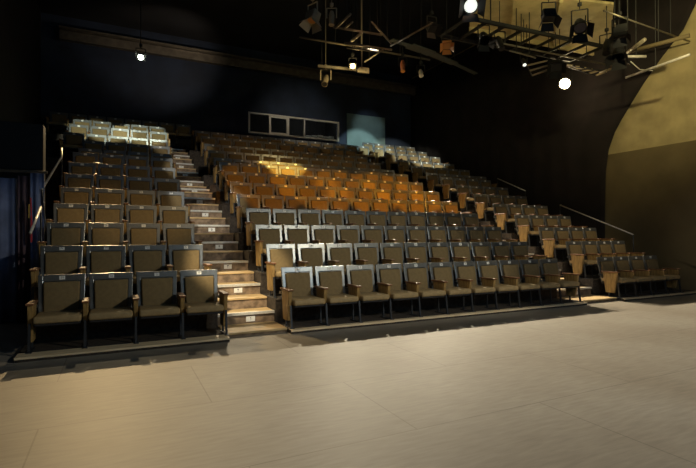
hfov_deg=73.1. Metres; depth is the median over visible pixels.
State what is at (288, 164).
seat
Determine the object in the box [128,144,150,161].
seat
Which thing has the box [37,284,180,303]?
platform
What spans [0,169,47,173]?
rail
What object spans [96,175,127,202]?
seat
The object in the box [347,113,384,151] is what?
panel
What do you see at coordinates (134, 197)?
seat
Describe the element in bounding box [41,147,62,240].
handrail
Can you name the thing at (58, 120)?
seat
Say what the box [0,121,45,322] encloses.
parapet
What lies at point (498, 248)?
seat
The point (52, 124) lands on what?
seat cushion
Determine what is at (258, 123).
window
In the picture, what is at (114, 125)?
seat
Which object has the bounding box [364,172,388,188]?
seat
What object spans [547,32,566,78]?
lantern
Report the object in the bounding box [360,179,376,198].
seat
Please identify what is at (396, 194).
seat
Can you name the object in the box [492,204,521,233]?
seat
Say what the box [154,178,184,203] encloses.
seat
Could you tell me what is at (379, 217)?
seat
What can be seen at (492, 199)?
seat
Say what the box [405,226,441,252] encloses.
seat
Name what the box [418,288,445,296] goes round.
seat cushion
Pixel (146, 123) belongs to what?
seat
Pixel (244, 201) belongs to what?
seat
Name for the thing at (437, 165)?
seat
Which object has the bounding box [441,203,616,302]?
stairs
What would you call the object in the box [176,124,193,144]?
seat
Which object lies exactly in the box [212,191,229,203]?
platform
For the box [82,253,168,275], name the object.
platform
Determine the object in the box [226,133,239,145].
seat
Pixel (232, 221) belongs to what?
platform
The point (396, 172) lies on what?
platform
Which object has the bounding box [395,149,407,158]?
seat
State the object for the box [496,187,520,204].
seat
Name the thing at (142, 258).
seat
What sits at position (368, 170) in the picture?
seat
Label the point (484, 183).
seat
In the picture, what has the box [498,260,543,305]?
seat
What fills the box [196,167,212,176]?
platform
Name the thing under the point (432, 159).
seat
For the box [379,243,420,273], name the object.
seat
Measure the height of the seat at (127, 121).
0.857 m
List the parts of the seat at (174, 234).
frame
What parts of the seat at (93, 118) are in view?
frame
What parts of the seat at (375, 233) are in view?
frame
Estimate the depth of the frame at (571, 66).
13.13 m
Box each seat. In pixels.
[25,273,89,353]
[29,245,86,310]
[37,222,88,278]
[46,111,69,132]
[46,203,91,240]
[53,187,94,218]
[59,132,84,156]
[59,173,95,201]
[63,162,97,186]
[65,124,89,139]
[68,152,99,173]
[69,113,86,123]
[73,119,91,131]
[78,148,101,162]
[82,140,105,153]
[85,245,130,287]
[86,134,106,148]
[88,115,105,125]
[88,223,128,264]
[88,272,138,343]
[90,126,110,141]
[91,204,127,240]
[93,121,110,133]
[94,188,128,219]
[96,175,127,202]
[97,164,126,187]
[100,154,125,174]
[103,150,125,172]
[106,142,127,155]
[107,117,123,127]
[108,135,128,150]
[111,128,131,143]
[112,123,130,135]
[125,119,140,129]
[125,165,153,189]
[126,155,152,176]
[126,177,156,203]
[126,205,162,243]
[126,223,166,258]
[127,190,160,220]
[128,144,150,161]
[128,151,150,165]
[128,245,172,285]
[129,137,149,152]
[131,124,149,140]
[131,129,151,145]
[136,271,185,339]
[142,121,157,130]
[149,126,168,139]
[150,131,170,146]
[150,139,171,153]
[150,145,173,158]
[150,157,176,178]
[151,153,175,167]
[152,167,180,188]
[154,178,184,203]
[157,191,190,223]
[159,122,177,145]
[159,206,195,236]
[162,223,202,257]
[168,244,211,283]
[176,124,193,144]
[179,269,228,335]
[194,130,209,150]
[200,136,220,157]
[204,144,220,166]
[207,150,230,174]
[210,132,224,137]
[212,157,231,184]
[217,137,236,150]
[218,162,238,190]
[222,145,237,157]
[223,171,251,202]
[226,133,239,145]
[226,151,243,162]
[229,182,259,216]
[233,139,252,151]
[233,159,250,171]
[235,194,268,232]
[238,146,253,155]
[240,135,254,140]
[240,163,265,182]
[244,153,260,163]
[244,208,280,250]
[246,172,273,193]
[248,140,267,152]
[251,160,268,172]
[253,183,282,206]
[253,224,293,272]
[254,148,269,160]
[255,136,268,141]
[259,165,284,183]
[261,154,276,164]
[261,195,293,220]
[263,141,282,154]
[264,244,308,297]
[267,174,294,194]
[269,137,281,149]
[270,149,284,161]
[270,162,286,173]
[272,209,306,236]
[275,184,304,207]
[277,143,296,155]
[278,155,299,163]
[278,166,303,184]
[279,266,329,328]
[283,139,295,150]
[283,225,321,254]
[285,150,299,158]
[285,196,316,220]
[287,163,303,174]
[287,175,314,195]
[291,144,310,151]
[294,157,315,164]
[296,140,308,151]
[296,167,321,185]
[296,185,325,208]
[297,209,331,236]
[297,243,338,277]
[300,151,313,163]
[304,164,319,175]
[305,145,324,157]
[306,176,333,196]
[308,197,339,221]
[309,141,320,151]
[309,158,323,168]
[310,225,348,254]
[314,153,327,164]
[314,168,339,185]
[314,265,362,322]
[317,186,345,208]
[318,146,337,158]
[320,165,335,176]
[321,142,333,152]
[321,210,355,236]
[324,159,338,165]
[325,177,351,197]
[326,243,367,275]
[328,154,341,165]
[329,197,360,221]
[331,148,350,155]
[331,169,356,186]
[334,144,345,154]
[336,166,350,174]
[336,225,373,253]
[337,187,365,209]
[339,160,352,170]
[342,155,354,166]
[343,178,369,197]
[344,149,362,160]
[344,211,377,236]
[345,264,393,319]
[346,145,363,156]
[348,171,372,187]
[350,198,381,221]
[351,167,365,175]
[353,161,366,171]
[353,243,394,274]
[355,156,367,167]
[355,188,383,209]
[357,146,375,162]
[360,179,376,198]
[360,225,397,253]
[362,142,372,154]
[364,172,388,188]
[366,168,380,179]
[366,211,399,236]
[367,162,380,171]
[370,199,400,222]
[373,143,384,155]
[373,147,384,162]
[373,189,401,210]
[375,263,422,316]
[377,180,402,199]
[379,173,403,189]
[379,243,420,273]
[381,169,394,180]
[383,226,420,252]
[384,144,395,151]
[384,148,396,161]
[384,152,402,169]
[387,212,419,236]
[389,200,419,222]
[391,190,419,210]
[393,181,418,200]
[394,174,418,190]
[395,146,404,149]
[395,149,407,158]
[396,153,414,166]
[397,160,410,174]
[402,263,448,314]
[404,242,444,272]
[405,147,414,153]
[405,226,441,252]
[406,150,419,160]
[407,201,437,222]
[407,212,439,236]
[408,155,425,167]
[408,182,433,201]
[408,191,435,211]
[409,161,423,174]
[410,166,425,181]
[417,151,426,156]
[419,156,436,166]
[421,162,435,175]
[423,167,439,182]
[424,191,451,210]
[425,173,441,191]
[425,201,454,221]
[426,213,458,235]
[427,226,462,251]
[427,242,466,271]
[428,262,475,311]
[430,157,447,165]
[432,163,447,173]
[435,168,446,173]
[438,174,456,195]
[440,177,456,201]
[442,202,471,225]
[444,164,458,171]
[444,213,476,235]
[447,169,467,175]
[447,226,481,250]
[449,242,488,283]
[451,174,466,183]
[453,178,470,194]
[453,261,499,309]
[456,185,480,210]
[459,169,469,175]
[461,214,493,241]
[463,175,479,185]
[466,179,489,194]
[466,227,500,260]
[470,186,494,204]
[470,242,508,282]
[473,194,500,221]
[475,176,496,187]
[476,260,522,307]
[479,179,502,194]
[483,187,507,202]
[484,227,518,257]
[487,195,513,218]
[490,242,528,281]
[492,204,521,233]
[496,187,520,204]
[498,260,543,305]
[501,195,527,213]
[507,204,535,223]
[509,242,547,280]
[514,196,540,213]
[514,215,544,246]
[519,259,563,303]
[521,205,549,223]
[529,215,559,235]
[535,205,562,225]
[538,227,571,261]
[539,259,582,301]
[543,216,573,235]
[553,227,586,245]
[557,216,587,235]
[565,241,601,278]
[568,228,600,249]
[581,241,616,263]
[582,228,614,246]
[596,241,631,270]
[596,257,638,297]
[611,241,645,267]
[612,256,652,294]
[628,256,668,293]
[643,255,683,292]
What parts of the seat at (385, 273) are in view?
frame, panel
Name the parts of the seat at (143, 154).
frame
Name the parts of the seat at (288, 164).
frame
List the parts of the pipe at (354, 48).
hanger rod, hanger rod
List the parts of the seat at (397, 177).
frame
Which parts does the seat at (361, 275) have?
frame, panel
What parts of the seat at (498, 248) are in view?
frame, panel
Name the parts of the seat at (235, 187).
panel, frame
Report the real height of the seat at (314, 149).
0.857 m
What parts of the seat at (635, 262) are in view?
frame, panel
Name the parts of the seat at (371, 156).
frame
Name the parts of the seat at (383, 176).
frame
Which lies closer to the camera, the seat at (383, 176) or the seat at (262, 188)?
the seat at (262, 188)
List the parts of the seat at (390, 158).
panel, frame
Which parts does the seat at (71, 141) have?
frame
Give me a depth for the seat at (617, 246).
12.04 m
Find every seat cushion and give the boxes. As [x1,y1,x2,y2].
[33,309,82,323]
[48,121,66,127]
[62,144,81,147]
[88,306,132,319]
[138,304,179,316]
[177,133,191,136]
[184,301,223,313]
[275,270,280,276]
[291,295,324,305]
[326,293,357,302]
[359,291,388,300]
[390,290,417,298]
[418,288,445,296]
[446,287,470,294]
[471,285,494,292]
[495,284,517,291]
[496,219,514,221]
[517,282,539,289]
[518,231,538,233]
[539,281,559,287]
[543,245,565,247]
[544,280,579,286]
[570,260,596,264]
[602,277,635,282]
[619,276,650,281]
[634,275,665,280]
[664,274,679,279]
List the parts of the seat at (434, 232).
frame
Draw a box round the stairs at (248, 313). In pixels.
[171,148,286,336]
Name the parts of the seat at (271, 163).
frame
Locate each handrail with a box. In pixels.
[29,206,41,241]
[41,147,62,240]
[497,178,525,195]
[560,205,633,251]
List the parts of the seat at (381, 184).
frame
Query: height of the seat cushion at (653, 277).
0.085 m
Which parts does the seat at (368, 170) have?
frame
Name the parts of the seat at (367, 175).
frame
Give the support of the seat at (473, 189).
on the platform at (489, 216)
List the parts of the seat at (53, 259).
panel, frame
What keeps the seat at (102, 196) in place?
on the platform
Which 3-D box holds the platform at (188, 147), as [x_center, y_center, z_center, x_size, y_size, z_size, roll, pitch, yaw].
[-3.347,-0.848,18.872,6.260,4.669,1.897,0,0,-26]
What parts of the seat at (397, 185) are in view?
frame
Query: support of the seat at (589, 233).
on the platform at (565, 267)
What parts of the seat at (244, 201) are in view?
panel, frame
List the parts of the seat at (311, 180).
frame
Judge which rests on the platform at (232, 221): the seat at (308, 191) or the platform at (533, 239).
the seat at (308, 191)
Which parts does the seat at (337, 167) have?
frame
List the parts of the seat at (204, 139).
panel, frame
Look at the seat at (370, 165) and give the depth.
16.50 m
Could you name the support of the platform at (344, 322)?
on the floor
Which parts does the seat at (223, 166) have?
panel, frame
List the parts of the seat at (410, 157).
frame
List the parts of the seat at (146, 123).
frame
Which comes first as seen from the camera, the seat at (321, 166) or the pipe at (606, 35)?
the pipe at (606, 35)
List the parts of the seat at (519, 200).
frame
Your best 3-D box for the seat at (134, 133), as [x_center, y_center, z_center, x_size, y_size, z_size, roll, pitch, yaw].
[-6.473,-2.874,14.685,0.583,0.857,0.615,0,0,-26]
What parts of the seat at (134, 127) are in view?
frame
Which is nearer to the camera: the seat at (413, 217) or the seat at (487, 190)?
the seat at (413, 217)
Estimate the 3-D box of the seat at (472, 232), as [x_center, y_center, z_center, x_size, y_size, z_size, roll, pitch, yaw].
[3.147,0.252,10.847,0.581,0.857,0.615,0,0,-26]
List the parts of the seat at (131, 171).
frame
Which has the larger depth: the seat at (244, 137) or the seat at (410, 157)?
the seat at (410, 157)
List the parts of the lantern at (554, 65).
barn door, barn door, barn door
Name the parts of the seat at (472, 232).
frame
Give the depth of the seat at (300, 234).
9.04 m
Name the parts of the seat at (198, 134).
frame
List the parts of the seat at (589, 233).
frame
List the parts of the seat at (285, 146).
frame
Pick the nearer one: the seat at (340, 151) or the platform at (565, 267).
the platform at (565, 267)
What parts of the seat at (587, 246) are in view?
frame, panel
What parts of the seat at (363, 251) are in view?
frame, panel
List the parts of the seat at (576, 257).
frame, panel, panel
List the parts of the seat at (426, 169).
frame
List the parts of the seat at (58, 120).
panel, frame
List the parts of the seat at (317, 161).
frame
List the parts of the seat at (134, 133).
frame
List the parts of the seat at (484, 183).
frame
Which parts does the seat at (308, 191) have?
frame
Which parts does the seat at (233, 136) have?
frame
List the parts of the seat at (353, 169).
frame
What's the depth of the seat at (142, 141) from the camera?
14.00 m
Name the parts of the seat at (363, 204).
frame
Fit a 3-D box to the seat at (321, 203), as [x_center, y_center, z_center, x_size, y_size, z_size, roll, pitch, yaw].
[-0.552,-0.446,10.835,0.580,0.857,0.615,0,0,-26]
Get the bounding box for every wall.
[0,0,40,123]
[41,12,411,152]
[412,5,695,290]
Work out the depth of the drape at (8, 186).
7.48 m
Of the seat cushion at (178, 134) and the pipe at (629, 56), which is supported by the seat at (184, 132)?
the seat cushion at (178, 134)
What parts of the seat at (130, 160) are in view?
frame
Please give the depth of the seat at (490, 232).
11.24 m
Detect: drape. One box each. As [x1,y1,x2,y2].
[0,178,17,323]
[17,176,29,322]
[30,173,43,300]
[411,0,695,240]
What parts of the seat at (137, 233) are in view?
frame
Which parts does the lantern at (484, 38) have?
barn door, barn door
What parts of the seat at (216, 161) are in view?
panel, frame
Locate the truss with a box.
[440,0,602,61]
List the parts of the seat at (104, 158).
frame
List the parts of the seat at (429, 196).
frame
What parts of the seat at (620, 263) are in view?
frame, panel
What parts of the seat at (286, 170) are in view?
frame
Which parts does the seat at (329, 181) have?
frame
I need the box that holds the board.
[469,0,613,55]
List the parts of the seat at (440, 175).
frame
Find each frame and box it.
[526,24,548,75]
[559,29,606,75]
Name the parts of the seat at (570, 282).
frame, panel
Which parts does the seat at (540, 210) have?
frame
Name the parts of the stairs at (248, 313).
number plate, number plate, number plate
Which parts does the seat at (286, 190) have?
frame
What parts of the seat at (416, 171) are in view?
panel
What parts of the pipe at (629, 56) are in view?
hanger rod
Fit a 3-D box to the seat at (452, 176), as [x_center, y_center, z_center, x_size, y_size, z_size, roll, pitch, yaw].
[4.106,-1.719,16.783,0.583,0.857,0.615,0,0,-26]
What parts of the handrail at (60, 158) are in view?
post, rail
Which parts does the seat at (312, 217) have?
frame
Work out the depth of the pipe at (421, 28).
11.50 m
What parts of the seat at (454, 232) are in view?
frame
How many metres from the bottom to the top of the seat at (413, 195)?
0.857 m
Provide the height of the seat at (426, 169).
0.857 m
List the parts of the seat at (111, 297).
frame, panel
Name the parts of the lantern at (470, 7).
barn door, barn door, barn door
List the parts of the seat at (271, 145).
frame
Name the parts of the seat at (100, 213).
frame, panel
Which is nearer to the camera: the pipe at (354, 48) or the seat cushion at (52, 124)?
the pipe at (354, 48)
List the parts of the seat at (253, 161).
frame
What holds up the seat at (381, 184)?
on the platform at (224, 207)
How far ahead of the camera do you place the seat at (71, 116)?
15.76 m
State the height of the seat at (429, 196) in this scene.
0.857 m
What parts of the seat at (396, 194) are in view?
frame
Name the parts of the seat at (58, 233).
panel, frame, panel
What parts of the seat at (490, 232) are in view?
frame, panel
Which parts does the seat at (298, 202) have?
frame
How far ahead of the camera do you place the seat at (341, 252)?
8.54 m
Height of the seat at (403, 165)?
0.857 m
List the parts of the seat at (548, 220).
frame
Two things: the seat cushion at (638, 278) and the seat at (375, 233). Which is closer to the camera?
the seat at (375, 233)
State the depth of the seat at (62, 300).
5.84 m
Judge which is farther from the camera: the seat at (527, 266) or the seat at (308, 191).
the seat at (308, 191)
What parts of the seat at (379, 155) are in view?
panel, frame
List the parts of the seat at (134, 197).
frame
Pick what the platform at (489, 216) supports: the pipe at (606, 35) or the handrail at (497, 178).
the handrail at (497, 178)
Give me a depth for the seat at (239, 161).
13.52 m
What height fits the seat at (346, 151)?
0.857 m
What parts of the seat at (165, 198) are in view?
frame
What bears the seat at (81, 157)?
on the platform
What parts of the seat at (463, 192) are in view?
frame, panel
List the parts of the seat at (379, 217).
frame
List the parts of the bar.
hanger rod, hanger rod, plate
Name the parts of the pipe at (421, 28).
hanger rod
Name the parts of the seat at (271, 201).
frame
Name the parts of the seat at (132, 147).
frame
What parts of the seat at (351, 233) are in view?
frame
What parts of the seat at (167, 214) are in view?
frame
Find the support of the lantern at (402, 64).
hanging from the ceiling
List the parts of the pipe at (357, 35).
hanger rod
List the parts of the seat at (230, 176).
panel, frame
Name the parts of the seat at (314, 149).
frame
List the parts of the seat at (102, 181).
frame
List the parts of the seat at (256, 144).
frame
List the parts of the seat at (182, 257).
frame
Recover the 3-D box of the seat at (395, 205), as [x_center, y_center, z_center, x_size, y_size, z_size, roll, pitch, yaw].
[1.435,-0.444,11.816,0.580,0.857,0.615,0,0,-26]
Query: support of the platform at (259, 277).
on the floor
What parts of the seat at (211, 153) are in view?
panel, frame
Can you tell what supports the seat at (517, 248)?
on the platform at (304, 313)
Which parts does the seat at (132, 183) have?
frame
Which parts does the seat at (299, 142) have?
frame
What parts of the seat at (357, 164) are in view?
frame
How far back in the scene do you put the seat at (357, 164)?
16.26 m
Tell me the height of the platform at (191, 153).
4.289 m
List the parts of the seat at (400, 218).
frame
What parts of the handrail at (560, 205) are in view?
rail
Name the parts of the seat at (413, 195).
frame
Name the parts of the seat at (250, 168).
frame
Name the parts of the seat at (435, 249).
frame, panel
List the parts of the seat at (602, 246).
frame, panel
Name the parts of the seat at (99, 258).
frame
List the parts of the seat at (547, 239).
frame, panel, panel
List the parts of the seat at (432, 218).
frame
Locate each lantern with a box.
[135,0,145,60]
[299,0,321,33]
[320,0,330,86]
[326,0,336,26]
[348,0,356,68]
[398,0,406,72]
[416,0,424,77]
[426,0,442,38]
[440,0,453,54]
[459,0,485,21]
[477,17,496,51]
[494,1,505,50]
[520,19,527,66]
[539,0,561,31]
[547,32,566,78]
[557,51,572,88]
[569,0,594,43]
[599,6,613,55]
[604,0,629,70]
[608,0,630,47]
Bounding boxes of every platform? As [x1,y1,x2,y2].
[14,327,229,362]
[27,300,217,342]
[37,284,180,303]
[45,157,72,244]
[46,133,62,139]
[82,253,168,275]
[183,144,200,152]
[188,150,203,158]
[192,157,206,168]
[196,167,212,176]
[201,175,223,186]
[206,185,223,192]
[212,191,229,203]
[218,203,425,217]
[225,217,445,232]
[233,233,467,249]
[240,250,491,269]
[249,264,521,293]
[262,280,556,321]
[277,298,587,333]
[368,159,385,164]
[381,165,409,170]
[394,171,411,179]
[408,180,426,186]
[423,187,470,195]
[440,195,457,201]
[452,201,488,210]
[461,210,522,220]
[479,221,531,232]
[502,233,569,245]
[528,246,598,259]
[557,259,629,275]
[578,275,668,294]
[600,288,695,300]
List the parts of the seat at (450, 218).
frame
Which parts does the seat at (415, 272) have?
frame, panel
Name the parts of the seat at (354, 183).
frame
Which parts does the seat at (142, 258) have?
frame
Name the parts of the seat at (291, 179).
frame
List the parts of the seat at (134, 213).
frame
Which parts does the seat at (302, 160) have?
frame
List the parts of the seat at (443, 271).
frame, panel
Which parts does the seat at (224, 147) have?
frame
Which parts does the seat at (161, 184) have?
frame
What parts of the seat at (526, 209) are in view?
frame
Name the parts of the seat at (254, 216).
panel, frame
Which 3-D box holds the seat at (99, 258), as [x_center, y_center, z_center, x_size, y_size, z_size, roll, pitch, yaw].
[-3.420,0.593,6.694,0.583,0.857,0.615,0,0,-26]
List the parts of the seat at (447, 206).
frame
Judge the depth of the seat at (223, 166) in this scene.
12.46 m
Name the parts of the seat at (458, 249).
frame, panel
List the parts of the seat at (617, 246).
frame, panel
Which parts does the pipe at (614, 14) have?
hanger rod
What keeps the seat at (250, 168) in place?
on the platform at (219, 196)
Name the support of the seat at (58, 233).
on the platform
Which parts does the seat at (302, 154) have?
frame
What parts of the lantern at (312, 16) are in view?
barn door, barn door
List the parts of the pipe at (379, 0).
hanger rod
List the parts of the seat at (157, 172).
frame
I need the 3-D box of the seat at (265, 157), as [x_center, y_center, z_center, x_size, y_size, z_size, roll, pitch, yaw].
[-2.345,-2.090,14.634,0.574,0.857,0.615,0,0,-26]
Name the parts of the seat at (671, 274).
frame, panel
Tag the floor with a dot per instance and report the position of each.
(606, 384)
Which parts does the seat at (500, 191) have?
frame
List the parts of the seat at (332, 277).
frame, panel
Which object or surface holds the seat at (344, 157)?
on the platform at (201, 171)
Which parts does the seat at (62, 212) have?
frame, panel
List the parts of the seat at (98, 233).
frame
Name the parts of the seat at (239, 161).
frame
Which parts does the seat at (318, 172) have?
frame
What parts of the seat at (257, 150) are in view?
frame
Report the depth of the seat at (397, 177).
14.92 m
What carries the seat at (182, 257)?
on the platform at (113, 328)
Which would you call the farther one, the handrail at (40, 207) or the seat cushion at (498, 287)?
the seat cushion at (498, 287)
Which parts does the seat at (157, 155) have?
frame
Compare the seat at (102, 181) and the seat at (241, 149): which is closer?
the seat at (102, 181)
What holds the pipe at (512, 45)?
hanging from the board
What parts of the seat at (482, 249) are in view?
frame, panel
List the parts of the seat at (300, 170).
frame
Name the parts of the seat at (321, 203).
frame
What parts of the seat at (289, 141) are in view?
frame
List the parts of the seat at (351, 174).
frame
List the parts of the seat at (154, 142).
frame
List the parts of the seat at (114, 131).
frame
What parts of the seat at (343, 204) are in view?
frame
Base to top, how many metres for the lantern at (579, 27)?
3.525 m
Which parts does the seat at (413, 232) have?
frame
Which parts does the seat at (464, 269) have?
frame, panel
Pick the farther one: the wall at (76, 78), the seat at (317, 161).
the wall at (76, 78)
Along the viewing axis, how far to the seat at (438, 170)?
17.80 m
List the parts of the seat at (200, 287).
frame, panel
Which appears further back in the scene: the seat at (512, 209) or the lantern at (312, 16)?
the seat at (512, 209)
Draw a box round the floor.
[0,294,695,467]
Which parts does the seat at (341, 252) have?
frame, panel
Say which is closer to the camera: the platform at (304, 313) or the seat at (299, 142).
the platform at (304, 313)
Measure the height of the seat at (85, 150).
0.857 m
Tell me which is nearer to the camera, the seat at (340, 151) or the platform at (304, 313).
the platform at (304, 313)
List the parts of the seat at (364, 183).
frame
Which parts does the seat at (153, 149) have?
frame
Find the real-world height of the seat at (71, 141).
0.857 m
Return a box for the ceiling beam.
[59,25,416,95]
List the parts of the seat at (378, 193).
frame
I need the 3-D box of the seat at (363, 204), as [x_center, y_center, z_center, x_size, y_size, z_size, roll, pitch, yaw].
[0.441,-0.445,11.326,0.580,0.857,0.615,0,0,-26]
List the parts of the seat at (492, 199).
frame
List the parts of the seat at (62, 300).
panel, frame, panel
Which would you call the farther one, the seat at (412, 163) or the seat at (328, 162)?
the seat at (412, 163)
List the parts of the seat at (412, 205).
frame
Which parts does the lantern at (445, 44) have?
barn door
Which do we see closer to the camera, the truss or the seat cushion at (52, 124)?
the truss
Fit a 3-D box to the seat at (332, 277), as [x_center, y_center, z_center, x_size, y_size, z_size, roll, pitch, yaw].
[-0.151,0.944,7.402,0.583,0.857,0.615,0,0,-26]
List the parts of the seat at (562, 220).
frame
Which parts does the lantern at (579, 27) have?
barn door, barn door, barn door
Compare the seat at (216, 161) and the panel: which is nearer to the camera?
the seat at (216, 161)
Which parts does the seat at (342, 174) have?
frame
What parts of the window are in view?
pane, pane, sliding sash, pane, pane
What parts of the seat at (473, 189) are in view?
frame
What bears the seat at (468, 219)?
on the platform at (250, 256)
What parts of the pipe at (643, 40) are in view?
hanger rod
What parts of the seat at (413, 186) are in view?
frame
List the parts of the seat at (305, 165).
frame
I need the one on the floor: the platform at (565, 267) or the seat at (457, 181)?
the platform at (565, 267)
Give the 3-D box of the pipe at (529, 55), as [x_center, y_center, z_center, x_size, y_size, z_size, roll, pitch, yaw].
[4.344,-5.000,11.664,0.928,1.116,0.040,0,0,-29]
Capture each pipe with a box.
[299,0,429,60]
[333,26,381,35]
[336,0,351,27]
[344,0,352,28]
[344,0,391,50]
[347,0,376,52]
[351,0,362,41]
[364,0,384,62]
[371,3,391,44]
[390,0,432,46]
[503,14,611,66]
[509,8,535,57]
[599,35,611,72]
[603,0,689,41]
[625,0,690,78]
[626,0,646,53]
[628,0,646,57]
[631,0,689,52]
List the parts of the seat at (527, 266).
frame, panel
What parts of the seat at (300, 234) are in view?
frame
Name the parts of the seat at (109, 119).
frame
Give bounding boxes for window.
[248,111,338,141]
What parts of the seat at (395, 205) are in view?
frame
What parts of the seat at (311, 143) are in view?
frame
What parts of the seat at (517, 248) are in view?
frame, panel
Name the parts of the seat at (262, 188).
frame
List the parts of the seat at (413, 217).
frame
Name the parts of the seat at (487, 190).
frame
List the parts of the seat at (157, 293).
frame, panel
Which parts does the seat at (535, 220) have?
frame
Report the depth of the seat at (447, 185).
15.45 m
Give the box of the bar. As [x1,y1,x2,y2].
[318,0,368,73]
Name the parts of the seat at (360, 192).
frame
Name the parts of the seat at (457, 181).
frame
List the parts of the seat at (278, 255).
panel, frame, panel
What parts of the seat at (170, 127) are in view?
frame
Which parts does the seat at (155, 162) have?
frame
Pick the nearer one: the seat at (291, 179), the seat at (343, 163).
the seat at (291, 179)
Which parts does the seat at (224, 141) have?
frame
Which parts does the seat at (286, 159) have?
frame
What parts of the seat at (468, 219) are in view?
frame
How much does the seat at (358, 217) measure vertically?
0.857 m
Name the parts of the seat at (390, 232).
frame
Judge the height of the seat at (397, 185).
0.857 m
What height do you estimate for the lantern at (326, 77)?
3.530 m
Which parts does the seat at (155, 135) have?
frame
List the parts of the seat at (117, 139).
frame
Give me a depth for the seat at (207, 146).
14.90 m
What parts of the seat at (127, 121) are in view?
frame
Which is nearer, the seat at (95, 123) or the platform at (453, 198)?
the seat at (95, 123)
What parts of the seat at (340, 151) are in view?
frame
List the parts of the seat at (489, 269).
frame, panel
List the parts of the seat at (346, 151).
frame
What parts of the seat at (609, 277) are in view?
frame, panel, panel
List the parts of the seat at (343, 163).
frame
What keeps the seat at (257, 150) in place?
on the platform at (201, 171)
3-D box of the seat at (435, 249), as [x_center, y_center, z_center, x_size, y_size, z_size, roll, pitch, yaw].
[1.999,0.598,9.372,0.583,0.857,0.615,0,0,-26]
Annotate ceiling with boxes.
[37,0,479,77]
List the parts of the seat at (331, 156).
frame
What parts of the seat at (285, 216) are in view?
frame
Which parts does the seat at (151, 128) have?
frame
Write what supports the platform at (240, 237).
on the floor
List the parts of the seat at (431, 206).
frame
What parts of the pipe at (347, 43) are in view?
hanger rod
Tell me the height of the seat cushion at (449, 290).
0.085 m
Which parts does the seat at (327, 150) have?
frame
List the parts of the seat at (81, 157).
frame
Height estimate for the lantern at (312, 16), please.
3.201 m
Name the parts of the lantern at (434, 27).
barn door, barn door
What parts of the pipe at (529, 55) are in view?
hanger rod, hanger rod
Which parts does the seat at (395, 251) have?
frame, panel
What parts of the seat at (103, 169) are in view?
frame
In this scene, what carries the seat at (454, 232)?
on the platform at (259, 277)
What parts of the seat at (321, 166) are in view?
frame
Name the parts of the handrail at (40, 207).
post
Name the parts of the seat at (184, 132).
frame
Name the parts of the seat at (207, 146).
panel, frame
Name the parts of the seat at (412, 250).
frame, panel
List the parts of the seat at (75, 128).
frame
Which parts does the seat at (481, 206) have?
frame, panel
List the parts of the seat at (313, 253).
frame, panel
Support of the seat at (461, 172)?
on the platform at (424, 188)
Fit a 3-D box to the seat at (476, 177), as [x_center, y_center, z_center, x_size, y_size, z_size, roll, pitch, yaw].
[5.110,-1.718,17.279,0.583,0.857,0.615,0,0,-26]
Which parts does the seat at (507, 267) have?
frame, panel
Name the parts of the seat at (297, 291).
panel, frame, panel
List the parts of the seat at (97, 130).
frame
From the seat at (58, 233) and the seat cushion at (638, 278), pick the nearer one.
the seat at (58, 233)
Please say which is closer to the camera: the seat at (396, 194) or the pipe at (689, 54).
the pipe at (689, 54)
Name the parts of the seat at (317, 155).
frame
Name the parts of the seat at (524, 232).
frame, panel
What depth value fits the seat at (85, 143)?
12.65 m
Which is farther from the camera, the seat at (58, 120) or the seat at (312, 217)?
the seat at (58, 120)
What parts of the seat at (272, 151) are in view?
frame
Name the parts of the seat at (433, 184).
panel, frame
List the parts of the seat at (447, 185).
panel, frame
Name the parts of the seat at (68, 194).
frame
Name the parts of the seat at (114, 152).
frame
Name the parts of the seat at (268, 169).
frame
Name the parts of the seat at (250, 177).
frame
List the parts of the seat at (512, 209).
frame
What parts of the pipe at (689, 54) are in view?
hanger rod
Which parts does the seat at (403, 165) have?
panel, frame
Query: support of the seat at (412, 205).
on the platform at (240, 237)
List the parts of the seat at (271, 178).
frame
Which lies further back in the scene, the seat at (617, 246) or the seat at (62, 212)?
the seat at (617, 246)
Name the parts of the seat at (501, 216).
frame, panel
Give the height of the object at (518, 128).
9.080 m
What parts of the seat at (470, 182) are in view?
frame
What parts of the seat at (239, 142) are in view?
frame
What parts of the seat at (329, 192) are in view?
frame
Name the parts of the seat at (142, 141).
frame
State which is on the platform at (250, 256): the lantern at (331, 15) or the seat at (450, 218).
the seat at (450, 218)
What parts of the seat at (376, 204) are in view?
frame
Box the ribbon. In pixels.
[28,198,31,241]
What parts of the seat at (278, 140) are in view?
frame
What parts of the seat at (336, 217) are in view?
frame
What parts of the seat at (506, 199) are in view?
frame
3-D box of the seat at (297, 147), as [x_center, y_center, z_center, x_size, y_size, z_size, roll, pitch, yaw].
[-1.688,-2.869,17.050,0.570,0.857,0.615,0,0,-26]
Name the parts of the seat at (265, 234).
panel, frame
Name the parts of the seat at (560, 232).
frame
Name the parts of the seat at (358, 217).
frame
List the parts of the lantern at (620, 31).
barn door, barn door, barn door, barn door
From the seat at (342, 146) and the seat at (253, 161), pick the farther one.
the seat at (342, 146)
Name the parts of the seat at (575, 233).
frame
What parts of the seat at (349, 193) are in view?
frame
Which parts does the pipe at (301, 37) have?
hanger rod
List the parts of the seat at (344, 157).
frame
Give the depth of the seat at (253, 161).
13.76 m
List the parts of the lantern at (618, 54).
barn door, barn door, barn door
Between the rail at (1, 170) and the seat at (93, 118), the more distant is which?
the seat at (93, 118)
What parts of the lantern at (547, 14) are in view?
barn door, barn door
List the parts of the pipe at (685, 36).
hanger rod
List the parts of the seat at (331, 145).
frame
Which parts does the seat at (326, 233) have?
frame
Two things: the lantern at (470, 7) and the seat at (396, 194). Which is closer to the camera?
the lantern at (470, 7)

